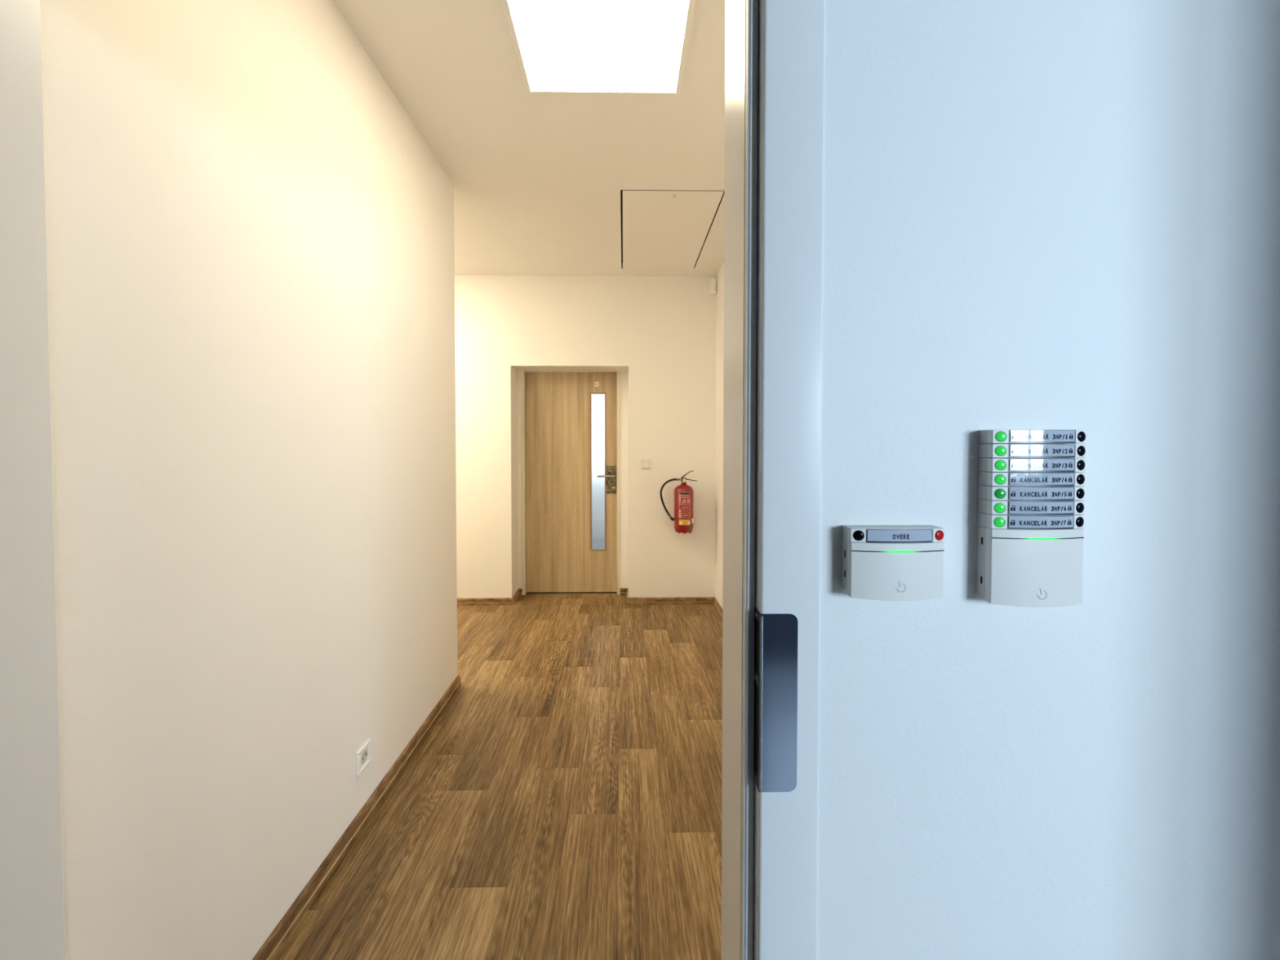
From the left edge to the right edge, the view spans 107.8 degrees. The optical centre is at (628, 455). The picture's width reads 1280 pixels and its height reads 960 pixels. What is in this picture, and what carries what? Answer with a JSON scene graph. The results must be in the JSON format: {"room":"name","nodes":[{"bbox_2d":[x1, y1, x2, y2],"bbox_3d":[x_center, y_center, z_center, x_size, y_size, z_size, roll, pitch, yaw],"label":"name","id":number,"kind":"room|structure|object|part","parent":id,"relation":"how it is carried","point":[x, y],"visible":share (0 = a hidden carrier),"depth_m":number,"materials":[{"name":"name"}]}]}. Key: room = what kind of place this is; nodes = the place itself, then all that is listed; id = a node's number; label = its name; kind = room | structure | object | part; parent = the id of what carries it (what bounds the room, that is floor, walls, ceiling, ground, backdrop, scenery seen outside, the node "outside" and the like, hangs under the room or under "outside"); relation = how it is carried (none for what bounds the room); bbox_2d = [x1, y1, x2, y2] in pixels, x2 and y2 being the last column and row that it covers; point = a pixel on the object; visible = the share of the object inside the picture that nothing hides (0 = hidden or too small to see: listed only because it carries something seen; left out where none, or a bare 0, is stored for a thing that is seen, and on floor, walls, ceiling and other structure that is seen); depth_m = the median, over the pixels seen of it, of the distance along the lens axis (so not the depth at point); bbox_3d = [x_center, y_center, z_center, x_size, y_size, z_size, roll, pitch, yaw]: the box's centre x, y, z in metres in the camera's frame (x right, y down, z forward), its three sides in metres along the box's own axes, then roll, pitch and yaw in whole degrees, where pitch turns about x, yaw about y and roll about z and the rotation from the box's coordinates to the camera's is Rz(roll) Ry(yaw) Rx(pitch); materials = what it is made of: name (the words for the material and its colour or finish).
{"room":"office corridor","nodes":[
{"label":"office corridor","id":0,"kind":"room"},
{"bbox_2d":[40,0,457,959],"bbox_3d":[-2.175,-0.074,1.585,2.489,2.716,1.876,0,1,-1],"label":"wall","id":1,"kind":"structure","parent":0,"point":[250,233],"depth_m":1.10,"materials":[{"name":"paint"}]},
{"bbox_2d":[252,675,461,959],"bbox_3d":[-0.923,1.254,1.635,0.015,0.058,1.891,0,1,-1],"label":"baseboard","id":2,"kind":"structure","parent":1,"relation":"attached to","point":[272,946],"depth_m":1.50,"materials":[{"name":"brown wood"}]},
{"bbox_2d":[356,738,371,776],"bbox_3d":[-0.922,1.052,1.631,0.017,0.081,0.081,0,1,-1],"label":"wall socket","id":3,"kind":"object","parent":1,"relation":"attached to","point":[364,753],"visible":1,"depth_m":1.63,"materials":[{"name":"white plastic"}]},
{"bbox_2d":[273,593,722,959],"bbox_3d":[-1.295,1.297,2.407,4.267,0.060,3.720,0,1,-1],"label":"floor","id":4,"kind":"structure","parent":0,"point":[564,802],"depth_m":1.69,"materials":[{"name":"brown wood"}]},
{"bbox_2d":[333,0,724,275],"bbox_3d":[-1.319,-1.472,2.248,4.217,0.050,3.240,0,1,-1],"label":"ceiling","id":5,"kind":"structure","parent":0,"point":[538,179],"depth_m":2.10,"materials":[{"name":"paint"}]},
{"bbox_2d":[501,0,695,95],"bbox_3d":[-0.096,-1.426,1.532,0.607,0.011,0.622,0,1,-1],"label":"recessed light","id":6,"kind":"object","parent":5,"relation":"in","point":[560,46],"visible":1,"depth_m":1.61,"materials":[{"name":"white plastic"}]},
{"bbox_2d":[620,190,724,268],"bbox_3d":[0.237,-1.498,3.118,0.617,0.074,1.177,0,1,-1],"label":"ceiling hatch","id":7,"kind":"object","parent":5,"relation":"attached to","point":[660,228],"visible":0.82,"depth_m":2.95,"materials":[{"name":"paint"}]},
{"bbox_2d":[454,275,716,597],"bbox_3d":[-1.290,-0.126,4.043,4.317,2.716,0.391,0,1,-1],"label":"wall","id":8,"kind":"structure","parent":0,"point":[659,332],"depth_m":3.85,"materials":[{"name":"paint"}]},
{"bbox_2d":[457,597,513,605],"bbox_3d":[-2.202,1.207,3.857,2.488,0.058,0.015,0,1,-1],"label":"baseboard","id":9,"kind":"structure","parent":8,"relation":"attached to","point":[460,601],"depth_m":3.87,"materials":[{"name":"brown wood"}]},
{"bbox_2d":[511,588,519,604],"bbox_3d":[-0.967,1.204,3.998,0.015,0.058,0.269,0,1,-1],"label":"baseboard reveal","id":10,"kind":"structure","parent":8,"relation":"attached to","point":[517,594],"depth_m":4.00,"materials":[{"name":"brown wood"}]},
{"bbox_2d":[520,370,619,595],"bbox_3d":[-0.513,0.240,4.153,0.866,1.979,0.124,0,1,-1],"label":"door","id":11,"kind":"structure","parent":8,"relation":"in","point":[571,419],"depth_m":4.16,"materials":[{"name":"brown wood"}]},
{"bbox_3d":[-0.274,0.141,4.175,0.118,1.385,0.006,0,1,-1],"label":"glass pane","id":12,"kind":"part","parent":11,"relation":"part of","materials":[{"name":"white"}]},
{"bbox_3d":[-0.201,0.177,4.122,0.154,0.018,0.057,0,1,-1],"label":"handle","id":13,"kind":"part","parent":11,"relation":"part of","materials":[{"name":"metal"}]},
{"bbox_3d":[-0.157,0.211,4.156,0.093,0.246,0.008,0,1,-1],"label":"handle plate","id":14,"kind":"part","parent":11,"relation":"part of","materials":[{"name":"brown metal"}]},
{"bbox_2d":[619,587,627,595],"bbox_3d":[-0.042,1.201,4.136,0.074,0.058,0.015,0,1,-1],"label":"baseboard","id":15,"kind":"structure","parent":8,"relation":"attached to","point":[623,591],"depth_m":4.13,"materials":[{"name":"brown wood"}]},
{"bbox_2d":[640,458,650,468],"bbox_3d":[0.139,0.062,3.861,0.081,0.081,0.015,0,1,-1],"label":"light switch","id":16,"kind":"object","parent":8,"relation":"attached to","point":[645,463],"visible":1,"depth_m":3.86,"materials":[{"name":"white plastic"}]},
{"bbox_2d":[626,596,715,604],"bbox_3d":[0.352,1.207,3.887,0.738,0.058,0.015,0,1,-1],"label":"baseboard","id":17,"kind":"structure","parent":8,"relation":"attached to","point":[665,600],"depth_m":3.88,"materials":[{"name":"brown wood"}]},
{"bbox_2d":[659,471,696,533],"bbox_3d":[0.408,0.369,3.765,0.265,0.499,0.184,-1,1,-33],"label":"fire extinguisher","id":18,"kind":"object","parent":8,"relation":"attached to","point":[683,493],"visible":1,"depth_m":3.71,"materials":[{"name":"red metal"}]},
{"bbox_2d":[678,494,689,518],"bbox_3d":[0.441,0.389,3.701,0.090,0.204,0.014,0,1,2],"label":"print","id":19,"kind":"object","parent":18,"relation":"on","point":[683,500],"depth_m":3.70},
{"bbox_2d":[710,278,716,294],"bbox_3d":[0.695,-1.392,3.824,0.050,0.124,0.040,0,1,-1],"label":"detector","id":20,"kind":"object","parent":8,"relation":"attached to","point":[713,281],"visible":1,"depth_m":3.81,"materials":[{"name":"white plastic"}]},
{"bbox_2d":[715,262,724,608],"bbox_3d":[0.815,-0.089,2.278,0.150,2.716,3.190,0,1,-1],"label":"wall","id":21,"kind":"structure","parent":0,"point":[720,277],"depth_m":3.72,"materials":[{"name":"paint"}]},
{"bbox_2d":[713,597,722,618],"bbox_3d":[0.732,1.240,2.304,0.015,0.058,3.190,0,1,-1],"label":"baseboard","id":22,"kind":"structure","parent":21,"relation":"attached to","point":[716,603],"depth_m":3.71,"materials":[{"name":"brown wood"}]},
{"bbox_2d":[816,0,1279,959],"bbox_3d":[0.643,-0.054,0.611,6.100,2.716,0.139,0,1,-1],"label":"wall","id":23,"kind":"structure","parent":0,"point":[1037,214],"depth_m":0.54,"materials":[{"name":"paint"}]},
{"bbox_2d":[0,0,824,959],"bbox_3d":[-0.341,0.261,0.605,1.119,2.087,0.145,0,1,-1],"label":"door frame","id":24,"kind":"structure","parent":23,"relation":"in","point":[774,49],"depth_m":0.56,"materials":[{"name":"paint"}]},
{"bbox_3d":[0.141,0.305,0.562,0.006,2.000,0.011,0,1,-1],"label":"seal bulb","id":25,"kind":"part","parent":24,"relation":"part of","materials":[{"name":"rubber"}]},
{"bbox_3d":[0.173,0.286,0.541,0.044,0.209,0.002,0,1,-1],"label":"strike plate","id":26,"kind":"part","parent":24,"relation":"part of","materials":[{"name":"metal"}]},
{"bbox_2d":[841,524,944,600],"bbox_3d":[0.299,0.120,0.527,0.105,0.079,0.029,0,1,-1],"label":"access control panel","id":27,"kind":"object","parent":23,"relation":"attached to","point":[885,562],"visible":1,"depth_m":0.52,"materials":[{"name":"plastic"}]},
{"bbox_2d":[976,429,1086,607],"bbox_3d":[0.456,0.069,0.528,0.105,0.196,0.029,0,1,-1],"label":"alarm control panel","id":28,"kind":"object","parent":23,"relation":"attached to","point":[1031,503],"visible":1,"depth_m":0.52,"materials":[{"name":"plastic"}]}
]}

